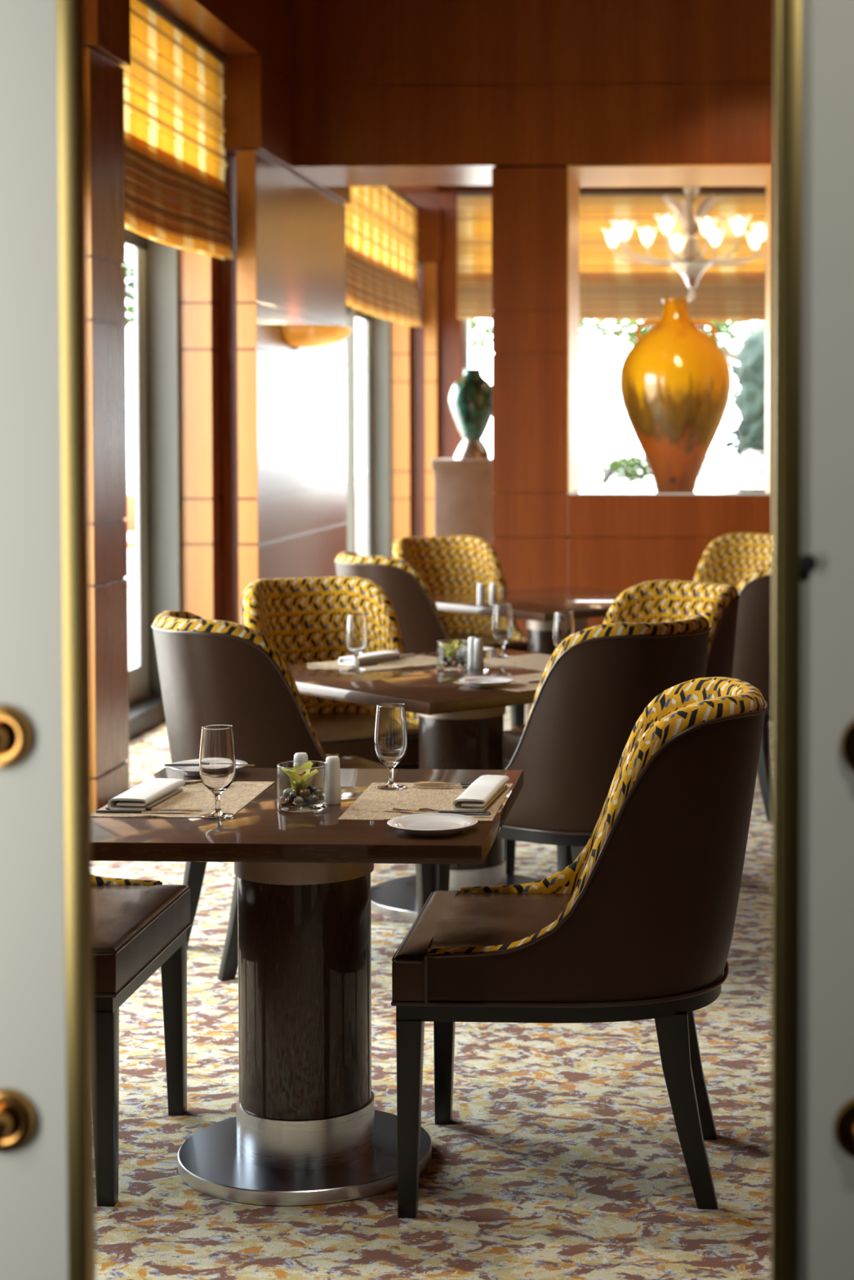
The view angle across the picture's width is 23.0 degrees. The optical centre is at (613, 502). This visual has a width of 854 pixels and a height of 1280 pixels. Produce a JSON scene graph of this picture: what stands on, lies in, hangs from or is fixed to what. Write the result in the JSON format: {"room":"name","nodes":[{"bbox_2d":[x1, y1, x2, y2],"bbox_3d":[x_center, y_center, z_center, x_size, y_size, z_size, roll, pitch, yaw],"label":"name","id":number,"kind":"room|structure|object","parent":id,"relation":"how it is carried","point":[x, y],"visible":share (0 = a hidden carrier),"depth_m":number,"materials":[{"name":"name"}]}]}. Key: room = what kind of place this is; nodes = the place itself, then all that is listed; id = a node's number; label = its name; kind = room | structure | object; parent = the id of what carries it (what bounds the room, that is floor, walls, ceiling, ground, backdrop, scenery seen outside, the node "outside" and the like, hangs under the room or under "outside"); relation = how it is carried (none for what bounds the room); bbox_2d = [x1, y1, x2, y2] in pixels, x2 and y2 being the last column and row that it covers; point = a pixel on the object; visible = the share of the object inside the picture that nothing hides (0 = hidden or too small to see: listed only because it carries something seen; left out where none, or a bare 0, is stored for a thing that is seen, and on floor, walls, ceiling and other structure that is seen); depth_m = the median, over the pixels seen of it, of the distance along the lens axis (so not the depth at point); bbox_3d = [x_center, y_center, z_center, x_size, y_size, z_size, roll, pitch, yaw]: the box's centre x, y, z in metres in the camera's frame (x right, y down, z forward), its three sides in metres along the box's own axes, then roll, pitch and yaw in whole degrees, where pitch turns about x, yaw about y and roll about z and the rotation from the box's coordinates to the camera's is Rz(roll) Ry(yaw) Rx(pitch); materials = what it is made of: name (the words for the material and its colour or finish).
{"room":"restaurant dining room","nodes":[
{"label":"restaurant dining room","id":0,"kind":"room"},
{"bbox_2d":[84,0,441,809],"bbox_3d":[-2.252,-0.991,10.715,0.683,4.300,17.140,0,2,3],"label":"wall","id":1,"kind":"structure","parent":0,"point":[301,220],"depth_m":11.48,"materials":[{"name":"red wood"}]},
{"bbox_2d":[124,228,182,739],"bbox_3d":[-2.507,-0.585,9.989,0.231,3.540,2.538,0,2,3],"label":"window","id":2,"kind":"structure","parent":1,"relation":"in","point":[157,264],"depth_m":11.20,"materials":[{"name":"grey metal"}]},
{"bbox_2d":[120,0,234,260],"bbox_3d":[-2.122,-1.789,9.930,0.114,1.110,2.620,0,2,3],"label":"blind","id":3,"kind":"object","parent":1,"relation":"attached to","point":[176,195],"visible":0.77,"depth_m":10.09,"materials":[{"name":"yellow fabric"}]},
{"bbox_2d":[84,47,436,813],"bbox_3d":[-2.079,-0.415,12.275,0.416,3.028,14.062,0,2,3],"label":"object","id":4,"kind":"structure","parent":1,"relation":"attached to","point":[195,268],"depth_m":11.24,"materials":[{"name":"brown wood"}]},
{"bbox_2d":[282,324,351,350],"bbox_3d":[-1.704,-0.962,12.224,0.339,0.134,0.680,0,2,3],"label":"wall sconce","id":5,"kind":"object","parent":1,"relation":"attached to","point":[297,336],"visible":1,"depth_m":12.00,"materials":[{"name":"orange glass"}]},
{"bbox_2d":[344,304,391,557],"bbox_3d":[-2.218,-0.808,16.364,0.231,3.540,4.670,0,2,3],"label":"window","id":6,"kind":"structure","parent":1,"relation":"in","point":[378,467],"depth_m":18.63,"materials":[{"name":"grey metal"}]},
{"bbox_2d":[343,186,422,328],"bbox_3d":[-1.833,-2.011,16.305,0.114,1.110,4.750,0,2,3],"label":"blind","id":7,"kind":"object","parent":1,"relation":"attached to","point":[382,270],"visible":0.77,"depth_m":16.61,"materials":[{"name":"yellow fabric"}]},
{"bbox_2d":[92,703,772,1279],"bbox_3d":[1.127,1.207,10.533,7.300,0.080,17.050,0,2,3],"label":"floor","id":8,"kind":"structure","parent":0,"point":[559,1156],"depth_m":4.46,"materials":[{"name":"carpet"}]},
{"bbox_2d":[92,875,191,1206],"bbox_3d":[-1.330,0.877,4.411,0.736,1.006,0.605,0,2,3],"label":"dining chair","id":9,"kind":"object","parent":8,"relation":"on","point":[140,926],"visible":0.4,"depth_m":4.33,"materials":[{"name":"leather"}]},
{"bbox_2d":[92,875,160,885],"bbox_3d":[-1.362,0.647,4.405,0.660,0.546,0.592,0,2,3],"label":"cushion","id":10,"kind":"object","parent":9,"relation":"on","point":[96,880],"depth_m":4.66,"materials":[{"name":"fabric"}]},
{"bbox_2d":[151,610,434,981],"bbox_3d":[-0.972,0.818,6.112,0.736,1.006,0.605,-1,2,-30],"label":"dining chair","id":11,"kind":"object","parent":8,"relation":"on","point":[211,672],"visible":0.52,"depth_m":5.81,"materials":[{"name":"leather"}]},
{"bbox_2d":[153,610,341,757],"bbox_3d":[-0.999,0.589,6.088,0.660,0.546,0.592,-1,2,-30],"label":"cushion","id":12,"kind":"object","parent":11,"relation":"on","point":[211,672],"depth_m":5.80,"materials":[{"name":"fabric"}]},
{"bbox_2d":[91,767,523,1206],"bbox_3d":[-0.644,1.006,4.407,0.836,0.750,0.880,0,2,3],"label":"dining table","id":13,"kind":"object","parent":8,"relation":"on","point":[306,1129],"visible":0.94,"depth_m":4.24,"materials":[{"name":"brown wood"}]},
{"bbox_2d":[91,779,274,817],"bbox_3d":[-0.910,0.627,4.435,0.292,0.004,0.432,0,2,3],"label":"placemat","id":14,"kind":"object","parent":13,"relation":"on","point":[238,794],"visible":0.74,"depth_m":4.40,"materials":[{"name":"fabric"}]},
{"bbox_2d":[95,809,194,813],"bbox_3d":[-0.956,0.631,4.264,0.205,0.005,0.014,0,2,3],"label":"table knife","id":15,"kind":"object","parent":14,"relation":"on","point":[97,811],"visible":1,"depth_m":4.26,"materials":[{"name":"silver metal"}]},
{"bbox_2d":[107,777,185,810],"bbox_3d":[-0.984,0.614,4.408,0.085,0.027,0.253,0,2,7],"label":"napkin","id":16,"kind":"object","parent":14,"relation":"on","point":[148,793],"visible":1,"depth_m":4.35,"materials":[{"name":"white fabric"}]},
{"bbox_2d":[105,807,204,810],"bbox_3d":[-0.943,0.630,4.293,0.205,0.005,0.014,0,2,4],"label":"table knife","id":17,"kind":"object","parent":14,"relation":"on","point":[106,808],"visible":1,"depth_m":4.29,"materials":[{"name":"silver metal"}]},
{"bbox_2d":[182,781,234,786],"bbox_3d":[-0.934,0.616,4.581,0.200,0.011,0.022,0,2,3],"label":"fork","id":18,"kind":"object","parent":14,"relation":"on","point":[199,782],"visible":0.23,"depth_m":4.58,"materials":[{"name":"grey metal"}]},
{"bbox_2d":[199,724,235,818],"bbox_3d":[-0.802,0.544,4.227,0.073,0.183,0.073,0,2,3],"label":"water goblet","id":19,"kind":"object","parent":14,"relation":"on","point":[217,758],"visible":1,"depth_m":4.20,"materials":[{"name":"clear glass"}]},
{"bbox_2d":[168,759,248,777],"bbox_3d":[-0.926,0.608,4.771,0.177,0.019,0.177,0,2,3],"label":"bread plate","id":20,"kind":"object","parent":13,"relation":"on","point":[187,771],"visible":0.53,"depth_m":4.77,"materials":[{"name":"white"}]},
{"bbox_2d":[164,764,254,766],"bbox_3d":[-0.919,0.597,4.752,0.205,0.005,0.014,0,2,0],"label":"table knife","id":21,"kind":"object","parent":20,"relation":"on","point":[166,765],"visible":0.67,"depth_m":4.75,"materials":[{"name":"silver metal"}]},
{"bbox_2d":[293,752,307,766],"bbox_3d":[-0.663,0.580,4.428,0.034,0.100,0.034,0,2,3],"label":"salt shaker","id":22,"kind":"object","parent":13,"relation":"on","point":[298,756],"visible":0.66,"depth_m":4.41,"materials":[{"name":"white ceramic"}]},
{"bbox_2d":[276,760,327,813],"bbox_3d":[-0.644,0.587,4.319,0.103,0.093,0.103,0,2,3],"label":"glass bowl","id":23,"kind":"object","parent":13,"relation":"on","point":[293,807],"visible":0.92,"depth_m":4.29,"materials":[{"name":"clear"}]},
{"bbox_2d":[283,788,293,796],"bbox_3d":[-0.671,0.598,4.304,0.020,0.016,0.020,0,2,-2],"label":"pebble","id":24,"kind":"object","parent":23,"relation":"in","point":[286,792],"visible":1,"depth_m":4.30,"materials":[{"name":"beige"}]},
{"bbox_2d":[284,797,292,804],"bbox_3d":[-0.668,0.614,4.294,0.016,0.013,0.016,0,2,-12],"label":"pebble","id":25,"kind":"object","parent":23,"relation":"on","point":[289,800],"visible":1,"depth_m":4.29,"materials":[{"name":"brown"}]},
{"bbox_2d":[288,791,297,798],"bbox_3d":[-0.658,0.600,4.288,0.015,0.013,0.016,0,2,-4],"label":"pebble","id":26,"kind":"object","parent":23,"relation":"in","point":[292,794],"visible":1,"depth_m":4.28,"materials":[{"name":"grey"}]},
{"bbox_2d":[292,788,301,795],"bbox_3d":[-0.654,0.598,4.313,0.020,0.016,0.019,1,2,28],"label":"pebble","id":27,"kind":"object","parent":23,"relation":"in","point":[298,792],"visible":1,"depth_m":4.31,"materials":[{"name":"brown"}]},
{"bbox_2d":[293,795,303,804],"bbox_3d":[-0.646,0.611,4.289,0.020,0.017,0.019,1,2,33],"label":"pebble","id":28,"kind":"object","parent":23,"relation":"on","point":[298,800],"visible":1,"depth_m":4.28,"materials":[{"name":"beige"}]},
{"bbox_2d":[280,760,318,791],"bbox_3d":[-0.651,0.566,4.317,0.068,0.059,0.058,-1,2,-25],"label":"bloom","id":29,"kind":"object","parent":23,"relation":"in","point":[299,778],"visible":0.99,"depth_m":4.30,"materials":[{"name":"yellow plant"}]},
{"bbox_2d":[300,788,310,797],"bbox_3d":[-0.634,0.598,4.299,0.020,0.018,0.020,1,2,26],"label":"pebble","id":30,"kind":"object","parent":23,"relation":"in","point":[305,793],"visible":1,"depth_m":4.29,"materials":[{"name":"brown"}]},
{"bbox_2d":[307,794,318,804],"bbox_3d":[-0.618,0.611,4.297,0.020,0.019,0.021,-1,2,-21],"label":"pebble","id":31,"kind":"object","parent":23,"relation":"on","point":[313,798],"visible":1,"depth_m":4.29,"materials":[{"name":"grey"}]},
{"bbox_2d":[324,755,341,804],"bbox_3d":[-0.589,0.582,4.379,0.034,0.100,0.034,0,2,3],"label":"salt shaker","id":32,"kind":"object","parent":13,"relation":"on","point":[333,768],"visible":0.95,"depth_m":4.37,"materials":[{"name":"white ceramic"}]},
{"bbox_2d":[337,781,512,821],"bbox_3d":[-0.389,0.628,4.407,0.312,0.004,0.440,0,2,3],"label":"placemat","id":33,"kind":"object","parent":13,"relation":"on","point":[371,804],"visible":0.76,"depth_m":4.40,"materials":[{"name":"fabric"}]},
{"bbox_2d":[373,702,407,790],"bbox_3d":[-0.486,0.532,4.563,0.073,0.183,0.073,0,2,3],"label":"water goblet","id":34,"kind":"object","parent":33,"relation":"on","point":[390,735],"visible":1,"depth_m":4.54,"materials":[{"name":"clear glass"}]},
{"bbox_2d":[384,810,486,813],"bbox_3d":[-0.356,0.617,4.169,0.205,0.005,0.014,0,2,2],"label":"table knife","id":35,"kind":"object","parent":33,"relation":"on","point":[405,811],"visible":1,"depth_m":4.17,"materials":[{"name":"grey metal"}]},
{"bbox_2d":[412,786,468,788],"bbox_3d":[-0.337,0.621,4.556,0.205,0.005,0.014,0,2,2],"label":"table knife","id":36,"kind":"object","parent":33,"relation":"on","point":[465,787],"visible":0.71,"depth_m":4.55,"materials":[{"name":"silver metal"}]},
{"bbox_2d":[391,808,490,813],"bbox_3d":[-0.351,0.628,4.253,0.200,0.011,0.022,0,2,4],"label":"fork","id":37,"kind":"object","parent":33,"relation":"on","point":[393,808],"visible":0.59,"depth_m":4.25,"materials":[{"name":"grey metal"}]},
{"bbox_2d":[411,782,471,785],"bbox_3d":[-0.343,0.620,4.596,0.205,0.005,0.014,0,2,2],"label":"table knife","id":38,"kind":"object","parent":33,"relation":"on","point":[460,784],"visible":0.46,"depth_m":4.60,"materials":[{"name":"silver metal"}]},
{"bbox_2d":[392,808,491,815],"bbox_3d":[-0.347,0.626,4.224,0.200,0.011,0.022,0,2,5],"label":"fork","id":39,"kind":"object","parent":33,"relation":"on","point":[465,814],"visible":0.4,"depth_m":4.22,"materials":[{"name":"grey metal"}]},
{"bbox_2d":[452,774,509,810],"bbox_3d":[-0.279,0.614,4.426,0.071,0.027,0.303,0,2,7],"label":"napkin","id":40,"kind":"object","parent":33,"relation":"on","point":[486,788],"visible":1,"depth_m":4.36,"materials":[{"name":"white fabric"}]},
{"bbox_2d":[386,813,477,836],"bbox_3d":[-0.353,0.632,4.080,0.177,0.019,0.177,0,2,3],"label":"bread plate","id":41,"kind":"object","parent":13,"relation":"on","point":[424,824],"visible":1,"depth_m":4.10,"materials":[{"name":"white"}]},
{"bbox_2d":[240,576,418,768],"bbox_3d":[-0.973,0.779,7.221,0.605,1.006,0.736,-1,2,-27],"label":"dining chair","id":42,"kind":"object","parent":8,"relation":"on","point":[305,619],"visible":0.4,"depth_m":7.42,"materials":[{"name":"fabric"}]},
{"bbox_2d":[287,647,551,920],"bbox_3d":[-0.494,0.923,6.786,1.100,0.750,1.100,-2,3,-42],"label":"dining table","id":43,"kind":"object","parent":8,"relation":"on","point":[461,726],"visible":0.52,"depth_m":6.65,"materials":[{"name":"brown wood"}]},
{"bbox_2d":[306,653,467,671],"bbox_3d":[-0.759,0.537,7.032,0.440,0.004,0.320,-2,3,-42],"label":"placemat","id":44,"kind":"object","parent":43,"relation":"on","point":[417,660],"visible":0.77,"depth_m":7.00,"materials":[{"name":"fabric"}]},
{"bbox_2d":[345,613,368,671],"bbox_3d":[-0.838,0.454,6.810,0.073,0.183,0.073,0,2,3],"label":"water goblet","id":45,"kind":"object","parent":44,"relation":"on","point":[356,631],"visible":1,"depth_m":6.78,"materials":[{"name":"clear glass"}]},
{"bbox_2d":[337,650,400,665],"bbox_3d":[-0.822,0.522,7.042,0.078,0.027,0.243,1,2,33],"label":"napkin","id":46,"kind":"object","parent":44,"relation":"on","point":[377,656],"visible":0.91,"depth_m":7.01,"materials":[{"name":"white fabric"}]},
{"bbox_2d":[351,662,406,666],"bbox_3d":[-0.781,0.538,6.940,0.205,0.005,0.014,-1,2,-34],"label":"table knife","id":47,"kind":"object","parent":44,"relation":"on","point":[406,662],"visible":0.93,"depth_m":6.92,"materials":[{"name":"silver metal"}]},
{"bbox_2d":[393,651,440,657],"bbox_3d":[-0.682,0.524,7.214,0.200,0.011,0.022,-2,3,-38],"label":"fork","id":48,"kind":"object","parent":44,"relation":"on","point":[437,652],"visible":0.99,"depth_m":7.22,"materials":[{"name":"grey metal"}]},
{"bbox_2d":[436,640,468,671],"bbox_3d":[-0.527,0.499,6.832,0.103,0.093,0.103,0,2,3],"label":"glass bowl","id":49,"kind":"object","parent":43,"relation":"on","point":[442,667],"visible":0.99,"depth_m":6.80,"materials":[{"name":"clear"}]},
{"bbox_2d":[439,640,462,657],"bbox_3d":[-0.534,0.478,6.830,0.068,0.059,0.058,-1,2,-25],"label":"bloom","id":50,"kind":"object","parent":49,"relation":"in","point":[451,649],"visible":1,"depth_m":6.82,"materials":[{"name":"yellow plant"}]},
{"bbox_2d":[456,654,463,661],"bbox_3d":[-0.501,0.508,6.817,0.023,0.022,0.023,-2,3,-42],"label":"pebble","id":51,"kind":"object","parent":49,"relation":"in","point":[460,658],"visible":1,"depth_m":6.81,"materials":[{"name":"grey"}]},
{"bbox_2d":[467,636,476,666],"bbox_3d":[-0.466,0.493,6.910,0.034,0.100,0.034,0,2,3],"label":"salt shaker","id":52,"kind":"object","parent":43,"relation":"on","point":[471,639],"visible":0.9,"depth_m":6.89,"materials":[{"name":"metal"}]},
{"bbox_2d":[457,645,493,655],"bbox_3d":[-0.498,0.519,7.310,0.160,0.019,0.160,0,2,3],"label":"bread plate","id":53,"kind":"object","parent":43,"relation":"on","point":[463,651],"visible":0.51,"depth_m":7.29,"materials":[{"name":"white"}]},
{"bbox_2d":[473,638,484,669],"bbox_3d":[-0.442,0.495,6.859,0.034,0.100,0.034,0,2,3],"label":"salt shaker","id":54,"kind":"object","parent":43,"relation":"on","point":[478,659],"visible":1,"depth_m":6.84,"materials":[{"name":"white metal"}]},
{"bbox_2d":[452,672,542,692],"bbox_3d":[-0.230,0.555,6.513,0.440,0.004,0.320,-2,3,-42],"label":"placemat","id":55,"kind":"object","parent":43,"relation":"on","point":[521,684],"visible":0.33,"depth_m":6.44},
{"bbox_2d":[458,675,516,688],"bbox_3d":[-0.385,0.550,6.385,0.177,0.019,0.177,0,2,3],"label":"bread plate","id":56,"kind":"object","parent":55,"relation":"on","point":[483,682],"visible":1,"depth_m":6.40,"materials":[{"name":"white"}]},
{"bbox_2d":[466,653,551,671],"bbox_3d":[-0.235,0.537,7.037,0.320,0.003,0.440,-2,3,-42],"label":"placemat","id":57,"kind":"object","parent":43,"relation":"on","point":[531,661],"visible":0.5,"depth_m":7.05,"materials":[{"name":"fabric"}]},
{"bbox_2d":[492,603,513,657],"bbox_3d":[-0.380,0.440,7.184,0.073,0.183,0.073,0,2,3],"label":"water goblet","id":58,"kind":"object","parent":57,"relation":"on","point":[502,619],"visible":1,"depth_m":7.16,"materials":[{"name":"clear glass"}]},
{"bbox_2d":[552,610,574,647],"bbox_3d":[-0.163,0.451,6.894,0.073,0.183,0.073,0,2,3],"label":"water goblet","id":59,"kind":"object","parent":57,"relation":"on","point":[563,620],"visible":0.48,"depth_m":6.86,"materials":[{"name":"clear glass"}]},
{"bbox_2d":[333,551,524,728],"bbox_3d":[-0.838,0.715,9.057,0.736,1.006,0.605,-1,2,-30],"label":"dining chair","id":60,"kind":"object","parent":8,"relation":"on","point":[420,621],"visible":0.17,"depth_m":8.74,"materials":[{"name":"leather"}]},
{"bbox_2d":[335,551,450,641],"bbox_3d":[-0.865,0.486,9.034,0.660,0.546,0.592,-1,2,-30],"label":"chair back","id":61,"kind":"object","parent":60,"relation":"on","point":[419,618],"depth_m":8.74,"materials":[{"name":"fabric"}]},
{"bbox_2d":[391,535,527,651],"bbox_3d":[-0.760,0.678,10.133,0.605,1.006,0.736,-1,2,-27],"label":"dining chair","id":62,"kind":"object","parent":8,"relation":"on","point":[452,564],"visible":0.3,"depth_m":10.36,"materials":[{"name":"fabric"}]},
{"bbox_2d":[431,458,493,546],"bbox_3d":[-0.978,0.358,14.631,0.524,1.332,0.524,0,2,3],"label":"stone pedestal","id":63,"kind":"object","parent":8,"relation":"on","point":[463,488],"visible":0.41,"depth_m":14.38,"materials":[{"name":"stone"}]},
{"bbox_2d":[448,368,492,459],"bbox_3d":[-0.981,-0.620,14.547,0.326,0.628,0.326,0,2,3],"label":"vase","id":64,"kind":"object","parent":63,"relation":"on","point":[470,399],"visible":0.94,"depth_m":14.45,"materials":[{"name":"ceramic"}]},
{"bbox_2d":[432,586,623,717],"bbox_3d":[-0.261,0.820,9.716,1.100,0.750,1.100,-2,3,-42],"label":"dining table","id":65,"kind":"object","parent":8,"relation":"on","point":[538,606],"visible":0.25,"depth_m":9.58,"materials":[{"name":"brown wood"}]},
{"bbox_2d":[476,582,484,605],"bbox_3d":[-0.593,0.408,9.336,0.034,0.100,0.034,0,2,3],"label":"salt shaker","id":66,"kind":"object","parent":65,"relation":"on","point":[480,597],"visible":1,"depth_m":9.32,"materials":[{"name":"white metal"}]},
{"bbox_2d":[489,582,497,604],"bbox_3d":[-0.539,0.407,9.364,0.034,0.100,0.034,0,2,3],"label":"salt shaker","id":67,"kind":"object","parent":65,"relation":"on","point":[493,593],"visible":0.94,"depth_m":9.35,"materials":[{"name":"white metal"}]},
{"bbox_2d":[434,614,711,891],"bbox_3d":[-0.074,0.821,6.037,0.736,1.006,0.605,2,3,42],"label":"dining chair","id":68,"kind":"object","parent":8,"relation":"on","point":[593,690],"visible":0.46,"depth_m":5.73,"materials":[{"name":"leather"}]},
{"bbox_2d":[523,614,709,730],"bbox_3d":[-0.051,0.592,6.008,0.660,0.546,0.592,2,3,42],"label":"cushion","id":69,"kind":"object","parent":68,"relation":"on","point":[601,677],"depth_m":5.71,"materials":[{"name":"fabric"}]},
{"bbox_2d":[391,676,768,1217],"bbox_3d":[-0.050,0.881,4.320,0.736,1.006,0.605,0,2,3],"label":"dining chair","id":70,"kind":"object","parent":8,"relation":"on","point":[639,926],"visible":1,"depth_m":4.06,"materials":[{"name":"brown leather"}]},
{"bbox_2d":[426,676,764,955],"bbox_3d":[-0.019,0.651,4.311,0.660,0.546,0.592,0,2,3],"label":"cushion","id":71,"kind":"object","parent":70,"relation":"on","point":[659,871],"depth_m":4.07,"materials":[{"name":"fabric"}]},
{"bbox_2d":[503,579,740,874],"bbox_3d":[0.076,0.784,7.073,0.736,1.006,0.605,-2,3,-39],"label":"dining chair","id":72,"kind":"object","parent":8,"relation":"on","point":[661,600],"visible":0.26,"depth_m":7.23,"materials":[{"name":"fabric"}]},
{"bbox_2d":[512,579,737,729],"bbox_3d":[0.100,0.554,7.085,0.660,0.546,0.592,-2,3,-39],"label":"cushion","id":73,"kind":"object","parent":72,"relation":"on","point":[661,600],"depth_m":7.28,"materials":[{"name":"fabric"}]},
{"bbox_2d":[693,532,772,587],"bbox_3d":[0.556,0.666,10.472,0.736,1.006,0.605,-2,3,-39],"label":"dining chair","id":74,"kind":"object","parent":8,"relation":"on","point":[728,558],"visible":0.12,"depth_m":10.71,"materials":[{"name":"fabric"}]},
{"bbox_2d":[731,566,772,821],"bbox_3d":[0.596,0.735,8.495,0.736,1.006,0.605,2,3,45],"label":"dining chair","id":75,"kind":"object","parent":8,"relation":"on","point":[753,651],"visible":0.14,"depth_m":8.19,"materials":[{"name":"leather"}]},
{"bbox_2d":[736,566,772,593],"bbox_3d":[0.618,0.506,8.465,0.660,0.546,0.592,2,3,45],"label":"cushion","id":76,"kind":"object","parent":75,"relation":"on","point":[759,581],"depth_m":8.16,"materials":[{"name":"fabric"}]},
{"bbox_2d":[293,0,773,637],"bbox_3d":[1.221,-1.052,12.467,6.695,4.300,0.982,0,2,3],"label":"wall","id":77,"kind":"structure","parent":0,"point":[506,95],"depth_m":12.03,"materials":[{"name":"red wood"}]},
{"bbox_2d":[567,488,771,494],"bbox_3d":[0.345,-0.069,12.541,1.175,0.008,0.990,0,2,3],"label":"trim","id":78,"kind":"structure","parent":77,"relation":"attached to","point":[580,491],"depth_m":12.34,"materials":[{"name":"white"}]},
{"bbox_2d":[618,297,732,491],"bbox_3d":[0.373,-0.649,12.501,0.680,1.154,0.680,0,2,3],"label":"jar","id":79,"kind":"object","parent":78,"relation":"on","point":[675,381],"visible":1,"depth_m":12.29,"materials":[{"name":"ceramic"}]},
{"bbox_2d":[567,164,772,493],"bbox_3d":[0.345,-1.016,12.508,1.175,1.888,0.990,0,2,3],"label":"trim","id":80,"kind":"structure","parent":77,"relation":"attached to","point":[736,175],"depth_m":12.39,"materials":[{"name":"orange wood"}]},
{"bbox_2d":[401,185,765,498],"bbox_3d":[1.318,-1.274,18.827,7.078,4.300,0.300,0,2,3],"label":"wall","id":81,"kind":"structure","parent":0,"point":[451,328],"depth_m":18.78,"materials":[{"name":"red wood"}]},
{"bbox_2d":[462,319,706,440],"bbox_3d":[1.047,-1.384,18.825,4.820,2.800,0.120,0,2,3],"label":"window","id":82,"kind":"structure","parent":81,"relation":"in","point":[465,322],"depth_m":18.87,"materials":[{"name":"white glass"}]},
{"bbox_2d":[457,191,765,321],"bbox_3d":[1.037,-2.196,18.582,4.880,1.160,0.110,0,2,3],"label":"blind","id":83,"kind":"object","parent":81,"relation":"attached to","point":[611,288],"visible":0.52,"depth_m":18.62,"materials":[{"name":"yellow fabric"}]},
{"bbox_3d":[1.008,-3.185,10.510,7.550,0.100,17.300,0,2,3],"label":"ceiling","id":84,"kind":"structure","parent":0,"visible":0},
{"bbox_2d":[608,186,765,301],"bbox_3d":[0.553,-2.351,14.717,1.315,1.860,1.364,0,2,3],"label":"chandelier","id":85,"kind":"object","parent":84,"relation":"hanging from","point":[691,265],"visible":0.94,"depth_m":14.68,"materials":[{"name":"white glass"}]},
{"bbox_3d":[0.617,-0.686,1.991,7.550,4.300,0.040,0,2,3],"label":"wall","id":86,"kind":"structure","parent":0,"visible":0},
{"bbox_2d":[0,0,95,1279],"bbox_3d":[-0.822,0.183,2.027,0.620,2.540,0.055,0,2,3],"label":"door","id":87,"kind":"structure","parent":86,"relation":"in","point":[47,1195],"depth_m":2.02,"materials":[{"name":"paint"}]},
{"bbox_2d":[770,0,853,1279],"bbox_3d":[0.462,0.185,1.969,0.620,2.540,0.055,0,2,3],"label":"door","id":88,"kind":"structure","parent":86,"relation":"in","point":[812,1073],"depth_m":1.98,"materials":[{"name":"paint"}]},
{"label":"outside","id":89,"kind":"structure","parent":0,"visible":0},
{"bbox_2d":[124,478,764,669],"bbox_3d":[0.907,1.036,20.028,120.000,0.200,100.000,0,2,3],"label":"ground","id":90,"kind":"structure","parent":89,"point":[131,482],"depth_m":23.12,"materials":[{"name":"grey"}]},
{"bbox_2d":[122,244,134,328],"bbox_3d":[-6.331,-1.528,24.333,2.949,4.631,2.173,0,2,3],"label":"tree","id":91,"kind":"object","parent":90,"relation":"on","point":[130,284],"visible":0.06,"depth_m":24.41,"materials":[{"name":"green plant"}]},
{"bbox_2d":[124,494,136,549],"bbox_3d":[-5.314,0.395,21.891,1.800,0.950,0.500,0,2,3],"label":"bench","id":92,"kind":"object","parent":90,"relation":"on","point":[131,499],"visible":0.02,"depth_m":22.07,"materials":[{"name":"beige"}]},
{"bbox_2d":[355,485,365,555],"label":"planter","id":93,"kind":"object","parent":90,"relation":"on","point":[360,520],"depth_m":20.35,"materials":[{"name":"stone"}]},
{"bbox_2d":[469,319,492,350],"bbox_3d":[-2.005,-0.976,25.711,1.870,3.432,1.200,1,2,26],"label":"tree","id":94,"kind":"object","parent":90,"relation":"on","point":[473,323],"visible":0.09,"depth_m":25.30,"materials":[{"name":"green plant"}]},
{"bbox_2d":[579,481,654,488],"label":"planter","id":95,"kind":"object","parent":90,"relation":"on","point":[582,484],"depth_m":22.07,"materials":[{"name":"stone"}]},
{"bbox_2d":[599,467,614,488],"bbox_3d":[-0.060,-0.249,20.828,0.161,0.213,0.084,0,2,3],"label":"spotlight","id":96,"kind":"object","parent":95,"relation":"in","point":[609,473],"visible":0.88,"depth_m":20.79,"materials":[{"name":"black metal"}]},
{"bbox_2d":[599,453,651,487],"bbox_3d":[0.164,-0.327,21.219,0.646,0.340,0.523,0,2,3],"label":"bush","id":97,"kind":"object","parent":95,"relation":"on","point":[617,464],"visible":0.88,"depth_m":21.14,"materials":[{"name":"green plant"}]},
{"bbox_2d":[579,320,765,369],"bbox_3d":[1.409,-1.293,24.464,5.292,4.152,1.788,0,2,3],"label":"tree","id":98,"kind":"object","parent":90,"relation":"on","point":[617,333],"visible":0.13,"depth_m":24.45,"materials":[{"name":"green plant"}]},
{"bbox_2d":[695,481,764,488],"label":"planter","id":99,"kind":"object","parent":90,"relation":"on","point":[716,485],"depth_m":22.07,"materials":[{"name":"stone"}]},
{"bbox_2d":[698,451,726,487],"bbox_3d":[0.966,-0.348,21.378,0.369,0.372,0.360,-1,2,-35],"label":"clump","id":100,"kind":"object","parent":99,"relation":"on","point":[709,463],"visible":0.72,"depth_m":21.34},
{"bbox_2d":[719,329,765,476],"bbox_3d":[2.089,-1.158,23.017,1.913,1.876,1.335,0,2,0],"label":"tree","id":101,"kind":"object","parent":99,"relation":"on","point":[748,433],"visible":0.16,"depth_m":22.66,"materials":[{"name":"green plant"}]},
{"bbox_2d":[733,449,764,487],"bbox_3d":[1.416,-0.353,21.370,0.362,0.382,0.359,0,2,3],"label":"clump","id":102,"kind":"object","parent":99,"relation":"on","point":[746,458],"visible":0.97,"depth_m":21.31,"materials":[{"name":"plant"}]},
{"bbox_2d":[718,322,764,363],"bbox_3d":[2.551,-0.938,26.395,2.864,3.300,2.864,-1,2,-20],"label":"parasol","id":103,"kind":"object","parent":90,"relation":"on","point":[734,345],"visible":0.04,"depth_m":25.69,"materials":[{"name":"white fabric"}]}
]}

